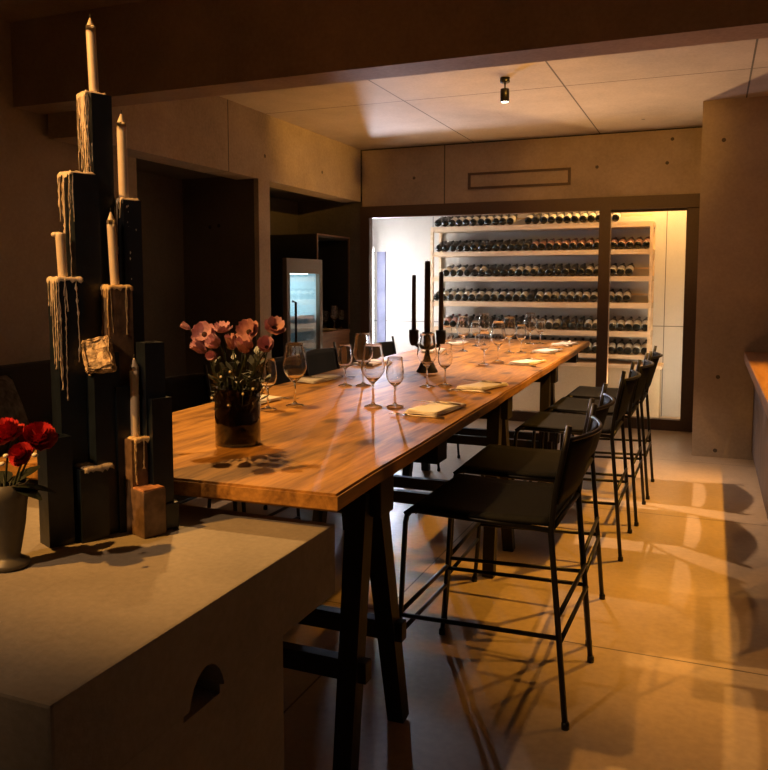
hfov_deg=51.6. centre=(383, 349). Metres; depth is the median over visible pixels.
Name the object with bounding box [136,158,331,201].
ceiling
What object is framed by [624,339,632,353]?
wine bottle
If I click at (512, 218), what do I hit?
wine bottle
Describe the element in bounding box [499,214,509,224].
wine bottle
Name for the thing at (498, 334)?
wine glass
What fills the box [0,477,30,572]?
vase
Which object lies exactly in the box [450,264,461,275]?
wine bottle
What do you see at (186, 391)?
bar stool
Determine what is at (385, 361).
napkin
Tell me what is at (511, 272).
wine bottle
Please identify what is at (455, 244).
wine bottle
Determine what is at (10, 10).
ceiling
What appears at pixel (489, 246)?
wine bottle
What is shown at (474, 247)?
wine bottle
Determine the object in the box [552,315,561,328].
wine bottle
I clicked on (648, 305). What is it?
wine rack
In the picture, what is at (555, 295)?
wine bottle
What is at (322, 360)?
bar stool
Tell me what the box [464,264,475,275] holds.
wine bottle
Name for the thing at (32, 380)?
bench
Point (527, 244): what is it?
wine bottle
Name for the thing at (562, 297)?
wine bottle
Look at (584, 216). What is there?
wine bottle
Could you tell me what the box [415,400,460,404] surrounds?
knife
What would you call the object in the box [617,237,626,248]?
wine bottle
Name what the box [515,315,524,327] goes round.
wine bottle
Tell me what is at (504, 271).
wine bottle
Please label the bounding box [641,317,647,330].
wine bottle
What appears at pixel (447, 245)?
wine bottle
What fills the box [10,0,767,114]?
beam
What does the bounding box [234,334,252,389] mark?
flower
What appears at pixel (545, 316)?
wine bottle
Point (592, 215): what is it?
wine bottle
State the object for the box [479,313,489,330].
wine glass
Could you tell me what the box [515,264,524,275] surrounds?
wine bottle
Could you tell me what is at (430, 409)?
napkin
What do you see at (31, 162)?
wall
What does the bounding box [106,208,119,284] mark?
taper candle
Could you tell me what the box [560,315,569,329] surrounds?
wine bottle
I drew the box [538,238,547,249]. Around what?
wine bottle
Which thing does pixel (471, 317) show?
wine bottle
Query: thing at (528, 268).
wine bottle
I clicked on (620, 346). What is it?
wine bottle
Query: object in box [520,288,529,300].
wine bottle
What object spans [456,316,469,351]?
wine glass
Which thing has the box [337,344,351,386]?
wine glass
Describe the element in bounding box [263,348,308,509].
bar stool
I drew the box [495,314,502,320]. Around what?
wine bottle
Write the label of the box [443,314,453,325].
wine bottle
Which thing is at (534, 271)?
wine bottle
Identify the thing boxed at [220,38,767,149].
ceiling
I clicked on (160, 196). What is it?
wall
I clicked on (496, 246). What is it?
wine bottle
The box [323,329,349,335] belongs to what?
countertop
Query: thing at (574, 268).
wine bottle
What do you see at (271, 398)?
napkin
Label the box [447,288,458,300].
wine bottle
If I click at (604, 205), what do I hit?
window
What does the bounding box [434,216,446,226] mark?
wine bottle
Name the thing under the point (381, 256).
display panel
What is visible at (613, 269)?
wine bottle
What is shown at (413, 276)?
taper candle
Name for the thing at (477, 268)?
wine bottle
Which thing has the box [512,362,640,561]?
bar stool
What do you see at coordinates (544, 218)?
wine bottle
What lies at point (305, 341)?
shelf
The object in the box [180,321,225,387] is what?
flower
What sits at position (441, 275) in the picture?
taper candle
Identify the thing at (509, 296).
wine bottle
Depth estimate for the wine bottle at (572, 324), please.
8.36 m
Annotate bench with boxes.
[0,360,189,501]
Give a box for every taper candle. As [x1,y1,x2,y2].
[51,229,67,276]
[86,14,98,91]
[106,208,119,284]
[116,110,128,197]
[129,354,139,436]
[412,275,415,329]
[424,261,430,331]
[439,270,443,329]
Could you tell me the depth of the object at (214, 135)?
6.29 m
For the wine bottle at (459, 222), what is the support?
on the wine rack
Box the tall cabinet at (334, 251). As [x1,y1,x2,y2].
[270,233,349,367]
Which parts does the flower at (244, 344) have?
stem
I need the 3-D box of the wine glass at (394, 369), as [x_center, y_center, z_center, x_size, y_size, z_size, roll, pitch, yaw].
[0.044,0.129,3.204,0.073,0.202,0.073,2,5,22]
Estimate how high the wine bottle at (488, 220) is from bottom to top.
0.139 m
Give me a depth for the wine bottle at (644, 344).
8.11 m
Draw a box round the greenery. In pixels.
[205,345,270,411]
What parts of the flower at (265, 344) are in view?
stem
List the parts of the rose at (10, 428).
stem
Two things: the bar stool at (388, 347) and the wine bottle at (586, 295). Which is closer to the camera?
the bar stool at (388, 347)
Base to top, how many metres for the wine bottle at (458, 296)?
0.139 m
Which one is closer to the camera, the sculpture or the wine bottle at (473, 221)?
the sculpture
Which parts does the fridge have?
handle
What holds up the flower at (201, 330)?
in the glass vase at (236, 426)
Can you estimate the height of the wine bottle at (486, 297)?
0.139 m
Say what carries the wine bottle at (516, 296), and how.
on the wine rack
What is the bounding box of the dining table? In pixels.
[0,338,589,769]
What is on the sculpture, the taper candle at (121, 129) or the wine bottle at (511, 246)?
the taper candle at (121, 129)
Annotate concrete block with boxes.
[0,490,334,769]
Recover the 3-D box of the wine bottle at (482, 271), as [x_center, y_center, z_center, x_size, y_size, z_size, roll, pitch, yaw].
[1.119,-0.887,8.799,0.077,0.139,0.298,2,5,22]
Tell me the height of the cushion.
0.389 m
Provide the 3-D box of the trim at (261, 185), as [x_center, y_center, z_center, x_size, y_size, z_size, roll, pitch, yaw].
[-1.035,-0.334,6.813,0.045,2.320,0.180,2,5,22]
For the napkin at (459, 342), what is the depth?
6.45 m
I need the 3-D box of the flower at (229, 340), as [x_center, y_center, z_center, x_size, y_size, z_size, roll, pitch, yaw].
[-0.456,0.115,2.408,0.033,0.335,0.060,3,6,34]
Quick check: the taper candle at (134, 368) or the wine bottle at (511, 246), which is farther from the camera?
the wine bottle at (511, 246)
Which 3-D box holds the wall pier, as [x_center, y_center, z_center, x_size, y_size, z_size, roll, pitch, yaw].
[4.122,-0.589,6.848,2.610,2.823,2.150,2,5,22]
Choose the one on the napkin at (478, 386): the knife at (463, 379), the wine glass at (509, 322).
the knife at (463, 379)
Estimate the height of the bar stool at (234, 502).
0.967 m
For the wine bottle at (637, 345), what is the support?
on the wine rack
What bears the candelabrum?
on the dining table
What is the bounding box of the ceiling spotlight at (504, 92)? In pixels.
[500,77,509,102]
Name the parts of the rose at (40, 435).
stem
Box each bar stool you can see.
[165,365,300,519]
[233,501,237,511]
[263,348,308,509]
[304,342,339,375]
[377,336,459,470]
[398,403,602,730]
[446,383,614,645]
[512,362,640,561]
[540,353,653,525]
[560,345,662,499]
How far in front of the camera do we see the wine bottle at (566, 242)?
8.32 m
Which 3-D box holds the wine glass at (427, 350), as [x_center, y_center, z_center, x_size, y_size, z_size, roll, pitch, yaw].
[0.207,0.050,3.820,0.098,0.256,0.098,2,5,22]
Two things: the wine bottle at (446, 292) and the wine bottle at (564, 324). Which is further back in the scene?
the wine bottle at (446, 292)
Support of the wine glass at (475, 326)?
on the dining table
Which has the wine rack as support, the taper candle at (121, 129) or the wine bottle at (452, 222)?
the wine bottle at (452, 222)
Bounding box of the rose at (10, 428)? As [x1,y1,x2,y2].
[0,417,24,486]
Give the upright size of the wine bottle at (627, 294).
0.139 m
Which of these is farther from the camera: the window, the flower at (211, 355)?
the window
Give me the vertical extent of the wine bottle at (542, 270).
0.139 m
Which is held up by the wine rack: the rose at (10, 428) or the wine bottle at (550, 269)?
the wine bottle at (550, 269)
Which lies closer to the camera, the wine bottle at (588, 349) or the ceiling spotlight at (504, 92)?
the ceiling spotlight at (504, 92)
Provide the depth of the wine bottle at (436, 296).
8.89 m
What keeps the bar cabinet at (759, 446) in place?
on the floor
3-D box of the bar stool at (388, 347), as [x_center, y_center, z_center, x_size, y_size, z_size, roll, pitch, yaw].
[0.218,0.394,6.238,0.652,0.967,0.511,2,5,23]
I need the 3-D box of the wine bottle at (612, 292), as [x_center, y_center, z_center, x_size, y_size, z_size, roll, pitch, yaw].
[2.378,-0.573,8.308,0.077,0.139,0.298,2,5,22]
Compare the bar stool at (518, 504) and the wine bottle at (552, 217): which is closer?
the bar stool at (518, 504)
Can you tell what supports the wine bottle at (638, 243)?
on the wine rack
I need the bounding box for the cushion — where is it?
[0,375,28,454]
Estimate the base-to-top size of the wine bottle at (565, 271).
0.139 m
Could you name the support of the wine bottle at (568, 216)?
on the wine rack
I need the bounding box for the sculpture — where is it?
[37,90,178,547]
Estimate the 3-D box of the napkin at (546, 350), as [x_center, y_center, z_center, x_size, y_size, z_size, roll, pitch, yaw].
[1.188,0.004,5.771,0.144,0.017,0.281,3,6,33]
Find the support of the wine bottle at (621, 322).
on the wine rack
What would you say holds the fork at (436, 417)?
on the dining table
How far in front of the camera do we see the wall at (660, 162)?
7.93 m
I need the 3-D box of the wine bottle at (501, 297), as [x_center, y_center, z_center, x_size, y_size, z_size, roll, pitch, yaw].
[1.321,-0.610,8.744,0.077,0.139,0.298,2,5,21]
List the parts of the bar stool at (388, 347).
backrest, leg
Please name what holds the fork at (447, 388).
on the dining table
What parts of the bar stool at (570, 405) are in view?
leg, leg, rail, seat, seat rail, leg, leg, backrest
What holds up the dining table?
on the floor
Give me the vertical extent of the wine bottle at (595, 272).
0.139 m
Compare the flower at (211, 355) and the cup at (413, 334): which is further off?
the cup at (413, 334)
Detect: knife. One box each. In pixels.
[302,376,333,378]
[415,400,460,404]
[463,379,501,383]
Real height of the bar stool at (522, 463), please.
0.967 m
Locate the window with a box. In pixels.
[360,193,699,421]
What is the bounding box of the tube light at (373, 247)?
[373,247,374,342]
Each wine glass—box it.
[258,358,276,410]
[283,342,306,406]
[323,311,328,327]
[330,306,338,329]
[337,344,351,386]
[338,310,344,328]
[353,333,370,386]
[361,343,384,407]
[386,356,403,407]
[417,333,436,387]
[438,344,452,386]
[443,326,451,343]
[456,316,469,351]
[471,321,479,346]
[478,331,489,364]
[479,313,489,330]
[491,321,505,361]
[504,317,515,352]
[516,324,525,352]
[524,313,535,343]
[536,319,544,343]
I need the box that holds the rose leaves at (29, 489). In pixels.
[0,453,55,500]
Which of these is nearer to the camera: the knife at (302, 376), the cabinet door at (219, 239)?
the knife at (302, 376)
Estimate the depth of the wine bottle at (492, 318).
8.76 m
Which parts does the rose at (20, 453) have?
stem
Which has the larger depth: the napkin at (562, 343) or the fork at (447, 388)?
the napkin at (562, 343)
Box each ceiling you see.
[0,0,142,22]
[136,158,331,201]
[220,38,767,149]
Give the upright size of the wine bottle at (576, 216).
0.139 m
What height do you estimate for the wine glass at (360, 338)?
0.256 m
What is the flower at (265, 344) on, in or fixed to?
in the glass vase at (236, 426)
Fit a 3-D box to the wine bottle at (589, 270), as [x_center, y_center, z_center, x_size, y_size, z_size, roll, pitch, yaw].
[2.175,-0.850,8.363,0.077,0.139,0.298,2,5,23]
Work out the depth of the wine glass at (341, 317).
8.62 m
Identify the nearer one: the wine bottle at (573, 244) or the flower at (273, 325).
the flower at (273, 325)
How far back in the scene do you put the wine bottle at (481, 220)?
8.64 m
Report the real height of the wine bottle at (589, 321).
0.139 m
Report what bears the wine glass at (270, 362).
on the dining table
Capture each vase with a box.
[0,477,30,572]
[214,384,260,447]
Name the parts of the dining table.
leg, rail, leg, rail, leg, leg, leg, rail, rail, leg, leg, rail, rail, leg, leg, leg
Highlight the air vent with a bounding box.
[468,167,570,189]
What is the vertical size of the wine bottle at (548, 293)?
0.139 m
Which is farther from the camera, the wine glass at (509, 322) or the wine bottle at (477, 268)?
the wine bottle at (477, 268)
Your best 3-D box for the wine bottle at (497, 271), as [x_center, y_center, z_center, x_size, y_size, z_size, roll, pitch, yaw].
[1.272,-0.882,8.743,0.077,0.139,0.298,2,5,22]
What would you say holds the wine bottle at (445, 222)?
on the wine rack
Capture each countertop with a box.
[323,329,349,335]
[744,352,767,417]
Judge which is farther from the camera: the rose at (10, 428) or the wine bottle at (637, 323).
the wine bottle at (637, 323)
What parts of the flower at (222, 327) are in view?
stem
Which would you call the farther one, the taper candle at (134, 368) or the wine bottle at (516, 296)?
the wine bottle at (516, 296)
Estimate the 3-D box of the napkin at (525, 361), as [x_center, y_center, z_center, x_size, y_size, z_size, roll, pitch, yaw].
[0.895,0.073,4.943,0.144,0.017,0.281,3,6,34]
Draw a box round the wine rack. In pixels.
[430,214,655,359]
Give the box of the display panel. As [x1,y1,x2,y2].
[377,252,385,341]
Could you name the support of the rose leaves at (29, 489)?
in the vase at (13, 505)
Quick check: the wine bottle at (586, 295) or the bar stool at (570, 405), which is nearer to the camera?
the bar stool at (570, 405)
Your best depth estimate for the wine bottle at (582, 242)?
8.26 m
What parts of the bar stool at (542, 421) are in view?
leg, leg, rail, seat, leg, seat rail, backrest, leg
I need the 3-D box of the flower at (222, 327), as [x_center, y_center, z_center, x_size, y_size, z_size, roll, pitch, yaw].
[-0.487,0.092,2.484,0.059,0.367,0.136,-4,6,-37]
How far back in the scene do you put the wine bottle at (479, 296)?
8.71 m
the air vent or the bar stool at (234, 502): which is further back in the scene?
the air vent
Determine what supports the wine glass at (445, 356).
on the dining table
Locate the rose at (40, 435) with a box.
[16,421,57,484]
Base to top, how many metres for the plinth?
0.567 m
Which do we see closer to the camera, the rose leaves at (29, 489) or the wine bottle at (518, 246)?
the rose leaves at (29, 489)
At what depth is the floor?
3.09 m
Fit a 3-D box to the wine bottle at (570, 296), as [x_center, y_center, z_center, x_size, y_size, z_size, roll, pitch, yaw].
[2.002,-0.587,8.467,0.077,0.139,0.298,2,5,23]
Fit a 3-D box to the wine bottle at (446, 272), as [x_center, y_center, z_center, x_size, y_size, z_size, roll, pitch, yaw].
[0.739,-0.899,8.950,0.077,0.139,0.298,2,5,22]
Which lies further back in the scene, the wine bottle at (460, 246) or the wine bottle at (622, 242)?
the wine bottle at (460, 246)
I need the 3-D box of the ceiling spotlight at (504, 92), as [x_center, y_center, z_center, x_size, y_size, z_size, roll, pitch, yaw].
[0.842,-1.811,5.533,0.068,0.168,0.068,2,5,22]
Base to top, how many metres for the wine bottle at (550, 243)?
0.139 m
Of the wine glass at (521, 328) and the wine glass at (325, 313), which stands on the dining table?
the wine glass at (521, 328)
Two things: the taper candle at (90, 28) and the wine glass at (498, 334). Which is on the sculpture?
the taper candle at (90, 28)
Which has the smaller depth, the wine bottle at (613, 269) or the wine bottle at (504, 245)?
the wine bottle at (613, 269)
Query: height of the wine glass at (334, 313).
0.256 m
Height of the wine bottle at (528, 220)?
0.139 m
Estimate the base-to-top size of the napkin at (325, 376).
0.017 m
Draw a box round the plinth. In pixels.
[512,360,663,417]
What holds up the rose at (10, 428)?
in the vase at (13, 505)
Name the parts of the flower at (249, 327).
stem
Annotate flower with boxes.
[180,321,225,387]
[190,339,217,387]
[191,321,221,374]
[204,333,235,389]
[205,350,227,389]
[214,321,232,388]
[224,333,239,389]
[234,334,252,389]
[235,319,257,389]
[246,335,273,388]
[259,316,285,390]
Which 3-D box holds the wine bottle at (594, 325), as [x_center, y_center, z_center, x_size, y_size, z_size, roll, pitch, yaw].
[2.251,-0.285,8.379,0.077,0.139,0.298,2,5,22]
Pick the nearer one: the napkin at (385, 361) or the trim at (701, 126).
the napkin at (385, 361)
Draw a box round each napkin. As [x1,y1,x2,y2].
[260,395,282,403]
[291,374,341,383]
[351,360,386,365]
[403,402,465,415]
[445,341,468,344]
[456,380,508,390]
[508,359,546,364]
[532,348,562,352]
[552,341,578,345]
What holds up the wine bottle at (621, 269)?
on the wine rack
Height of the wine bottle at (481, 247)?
0.139 m
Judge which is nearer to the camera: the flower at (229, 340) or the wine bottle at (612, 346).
the flower at (229, 340)
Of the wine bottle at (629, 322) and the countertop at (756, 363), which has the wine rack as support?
the wine bottle at (629, 322)
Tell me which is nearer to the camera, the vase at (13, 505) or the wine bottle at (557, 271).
the vase at (13, 505)
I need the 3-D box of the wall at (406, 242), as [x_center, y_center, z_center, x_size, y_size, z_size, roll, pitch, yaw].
[1.392,-0.771,8.997,4.100,2.823,0.200,2,5,22]
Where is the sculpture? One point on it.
(106, 480)
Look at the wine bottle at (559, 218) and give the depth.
8.32 m
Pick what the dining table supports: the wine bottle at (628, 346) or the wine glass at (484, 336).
the wine glass at (484, 336)
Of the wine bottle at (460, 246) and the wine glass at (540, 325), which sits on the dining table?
the wine glass at (540, 325)
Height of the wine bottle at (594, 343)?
0.139 m
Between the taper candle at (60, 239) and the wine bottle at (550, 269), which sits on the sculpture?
the taper candle at (60, 239)
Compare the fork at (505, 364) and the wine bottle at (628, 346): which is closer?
the fork at (505, 364)
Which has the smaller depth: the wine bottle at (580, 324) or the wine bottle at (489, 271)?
the wine bottle at (580, 324)
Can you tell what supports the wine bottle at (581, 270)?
on the wine rack
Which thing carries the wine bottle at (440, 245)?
on the wine rack
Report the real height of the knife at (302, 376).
0.009 m
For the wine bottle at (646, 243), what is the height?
0.139 m
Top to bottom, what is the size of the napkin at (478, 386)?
0.017 m
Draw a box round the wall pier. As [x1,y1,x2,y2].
[691,96,767,459]
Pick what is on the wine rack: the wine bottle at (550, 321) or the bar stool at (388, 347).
the wine bottle at (550, 321)
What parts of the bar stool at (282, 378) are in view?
backrest, leg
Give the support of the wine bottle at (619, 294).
on the wine rack
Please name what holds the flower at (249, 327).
in the glass vase at (236, 426)
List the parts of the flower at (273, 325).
stem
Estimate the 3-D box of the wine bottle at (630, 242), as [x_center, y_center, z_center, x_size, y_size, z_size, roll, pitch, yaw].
[2.545,-1.108,8.188,0.077,0.139,0.298,2,5,21]
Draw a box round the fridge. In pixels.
[270,258,322,357]
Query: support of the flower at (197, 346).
in the glass vase at (236, 426)
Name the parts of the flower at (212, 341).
stem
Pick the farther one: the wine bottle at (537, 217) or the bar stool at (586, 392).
the wine bottle at (537, 217)
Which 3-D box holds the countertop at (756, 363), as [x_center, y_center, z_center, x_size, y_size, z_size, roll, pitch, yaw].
[2.429,0.209,4.357,0.700,0.070,3.845,2,5,22]
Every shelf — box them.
[290,315,313,319]
[290,327,313,332]
[291,339,313,344]
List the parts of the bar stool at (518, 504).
leg, leg, rail, seat, leg, seat rail, backrest, leg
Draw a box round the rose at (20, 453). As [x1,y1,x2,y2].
[8,441,32,484]
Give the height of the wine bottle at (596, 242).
0.139 m
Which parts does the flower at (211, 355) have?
stem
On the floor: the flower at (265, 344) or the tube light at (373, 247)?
the tube light at (373, 247)
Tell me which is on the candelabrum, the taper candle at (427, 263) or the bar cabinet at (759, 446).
the taper candle at (427, 263)
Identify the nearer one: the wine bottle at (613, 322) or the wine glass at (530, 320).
the wine glass at (530, 320)
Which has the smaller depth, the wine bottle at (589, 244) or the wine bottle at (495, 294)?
the wine bottle at (589, 244)
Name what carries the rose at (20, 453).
in the vase at (13, 505)
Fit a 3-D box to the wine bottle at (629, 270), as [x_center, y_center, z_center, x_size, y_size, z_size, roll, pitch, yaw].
[2.549,-0.838,8.218,0.077,0.139,0.298,2,5,23]
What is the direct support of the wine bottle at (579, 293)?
on the wine rack
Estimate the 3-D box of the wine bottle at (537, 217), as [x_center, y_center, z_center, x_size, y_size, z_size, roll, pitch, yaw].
[1.655,-1.415,8.526,0.077,0.139,0.298,2,5,23]
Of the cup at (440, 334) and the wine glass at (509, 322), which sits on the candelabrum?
the cup at (440, 334)
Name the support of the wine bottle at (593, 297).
on the wine rack
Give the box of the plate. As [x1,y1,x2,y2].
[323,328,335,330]
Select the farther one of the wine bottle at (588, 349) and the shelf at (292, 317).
the wine bottle at (588, 349)
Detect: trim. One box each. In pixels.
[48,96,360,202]
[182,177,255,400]
[254,172,271,388]
[363,126,701,150]
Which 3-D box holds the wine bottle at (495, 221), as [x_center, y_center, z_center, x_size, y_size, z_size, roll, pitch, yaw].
[1.253,-1.429,8.700,0.077,0.139,0.298,2,5,21]
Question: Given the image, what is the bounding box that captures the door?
[607,207,699,431]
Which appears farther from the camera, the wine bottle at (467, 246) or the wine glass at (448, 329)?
the wine bottle at (467, 246)
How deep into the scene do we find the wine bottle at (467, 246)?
8.72 m
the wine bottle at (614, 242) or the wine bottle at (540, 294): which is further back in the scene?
the wine bottle at (540, 294)
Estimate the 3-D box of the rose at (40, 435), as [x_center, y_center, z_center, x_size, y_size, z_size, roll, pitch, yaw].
[-0.742,0.269,1.668,0.118,0.244,0.072,2,5,22]
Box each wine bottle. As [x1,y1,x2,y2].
[433,288,444,300]
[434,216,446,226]
[435,241,446,251]
[441,216,453,226]
[442,240,453,251]
[443,264,454,275]
[443,288,451,300]
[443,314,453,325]
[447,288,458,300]
[449,216,460,225]
[449,240,461,251]
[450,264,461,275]
[450,314,460,326]
[454,288,465,300]
[456,215,466,225]
[456,240,467,251]
[457,264,467,275]
[462,288,472,300]
[463,215,473,225]
[463,240,474,250]
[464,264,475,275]
[468,288,479,300]
[468,314,474,325]
[470,215,481,225]
[471,240,481,250]
[471,264,482,275]
[476,288,486,300]
[477,215,487,225]
[478,240,488,250]
[478,264,489,275]
[483,288,493,300]
[484,215,495,224]
[485,239,496,250]
[486,264,496,275]
[489,314,495,326]
[490,288,500,300]
[492,214,502,224]
[493,239,503,250]
[493,264,503,275]
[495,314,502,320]
[498,288,507,300]
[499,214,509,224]
[500,239,510,250]
[501,264,510,275]
[505,288,515,300]
[507,214,517,224]
[508,239,517,250]
[508,264,517,275]
[513,288,522,300]
[515,239,524,250]
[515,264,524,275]
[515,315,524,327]
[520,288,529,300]
[522,239,531,249]
[522,264,532,275]
[525,213,534,223]
[527,288,537,300]
[530,239,539,249]
[530,263,540,275]
[532,213,541,223]
[535,288,544,301]
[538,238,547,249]
[538,263,547,275]
[540,213,549,223]
[541,315,546,323]
[543,288,551,301]
[545,238,554,249]
[545,263,555,275]
[545,315,554,328]
[548,212,557,223]
[550,288,559,301]
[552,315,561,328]
[553,238,562,249]
[553,263,562,275]
[555,212,564,222]
[558,288,567,301]
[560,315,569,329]
[561,238,570,249]
[561,263,570,275]
[563,212,572,222]
[566,288,575,301]
[568,316,577,329]
[569,238,577,249]
[569,263,578,275]
[571,212,580,222]
[574,288,582,301]
[576,316,585,329]
[577,237,585,249]
[577,263,586,275]
[579,211,588,222]
[581,288,590,301]
[583,338,592,352]
[584,316,592,329]
[585,237,593,249]
[585,263,594,275]
[587,211,596,222]
[590,288,597,301]
[592,318,596,329]
[592,341,595,352]
[593,238,598,248]
[593,264,597,275]
[608,339,616,353]
[609,316,616,330]
[610,263,617,275]
[610,288,614,301]
[611,237,618,248]
[612,213,620,221]
[614,288,622,301]
[616,316,625,330]
[616,339,624,353]
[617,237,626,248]
[617,263,625,275]
[623,289,631,301]
[624,316,633,330]
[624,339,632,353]
[625,263,633,275]
[626,237,634,248]
[632,339,640,354]
[633,316,641,330]
[634,236,642,248]
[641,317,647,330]
[641,340,646,354]
[642,236,649,248]
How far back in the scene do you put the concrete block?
1.53 m
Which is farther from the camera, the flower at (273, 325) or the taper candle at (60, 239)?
the flower at (273, 325)
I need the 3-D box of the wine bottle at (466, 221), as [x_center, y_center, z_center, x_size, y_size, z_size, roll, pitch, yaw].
[0.948,-1.439,8.815,0.077,0.139,0.298,2,5,22]
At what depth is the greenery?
2.43 m
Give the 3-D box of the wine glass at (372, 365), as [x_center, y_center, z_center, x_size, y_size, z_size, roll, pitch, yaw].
[-0.044,0.102,3.202,0.098,0.256,0.098,2,5,22]
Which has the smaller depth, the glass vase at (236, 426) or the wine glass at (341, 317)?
the glass vase at (236, 426)
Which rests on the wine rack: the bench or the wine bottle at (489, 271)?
the wine bottle at (489, 271)
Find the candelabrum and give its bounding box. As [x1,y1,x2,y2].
[409,329,445,372]
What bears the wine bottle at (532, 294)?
on the wine rack
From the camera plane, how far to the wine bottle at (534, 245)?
8.45 m
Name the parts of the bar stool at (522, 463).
leg, leg, rail, seat, leg, seat rail, leg, backrest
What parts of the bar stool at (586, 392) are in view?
leg, seat, rail, leg, leg, backrest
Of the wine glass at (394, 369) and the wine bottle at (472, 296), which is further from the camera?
the wine bottle at (472, 296)
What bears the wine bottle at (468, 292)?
on the wine rack
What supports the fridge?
on the floor
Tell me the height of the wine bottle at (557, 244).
0.139 m
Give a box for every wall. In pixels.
[0,19,136,364]
[137,171,297,376]
[298,127,701,365]
[372,211,686,416]
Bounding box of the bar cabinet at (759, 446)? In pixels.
[751,386,767,518]
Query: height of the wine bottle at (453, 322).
0.139 m
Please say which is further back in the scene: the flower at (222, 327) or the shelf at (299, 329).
the shelf at (299, 329)
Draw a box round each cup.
[409,329,418,345]
[436,330,445,345]
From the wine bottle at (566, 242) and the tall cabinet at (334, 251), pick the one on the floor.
the tall cabinet at (334, 251)
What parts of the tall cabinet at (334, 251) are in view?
drawer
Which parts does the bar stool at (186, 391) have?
backrest, leg, leg, leg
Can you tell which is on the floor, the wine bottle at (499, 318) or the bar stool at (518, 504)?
the bar stool at (518, 504)
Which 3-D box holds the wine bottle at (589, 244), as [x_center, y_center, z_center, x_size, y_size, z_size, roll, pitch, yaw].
[2.168,-1.121,8.344,0.077,0.139,0.298,2,5,21]
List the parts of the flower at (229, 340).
stem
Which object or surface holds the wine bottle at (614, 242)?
on the wine rack
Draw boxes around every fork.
[389,412,444,418]
[447,388,490,393]
[505,364,535,366]
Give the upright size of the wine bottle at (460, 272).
0.139 m
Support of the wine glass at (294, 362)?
on the dining table
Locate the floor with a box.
[182,416,767,769]
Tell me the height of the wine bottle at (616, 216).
0.139 m
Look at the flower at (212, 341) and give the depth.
2.38 m
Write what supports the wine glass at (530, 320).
on the dining table

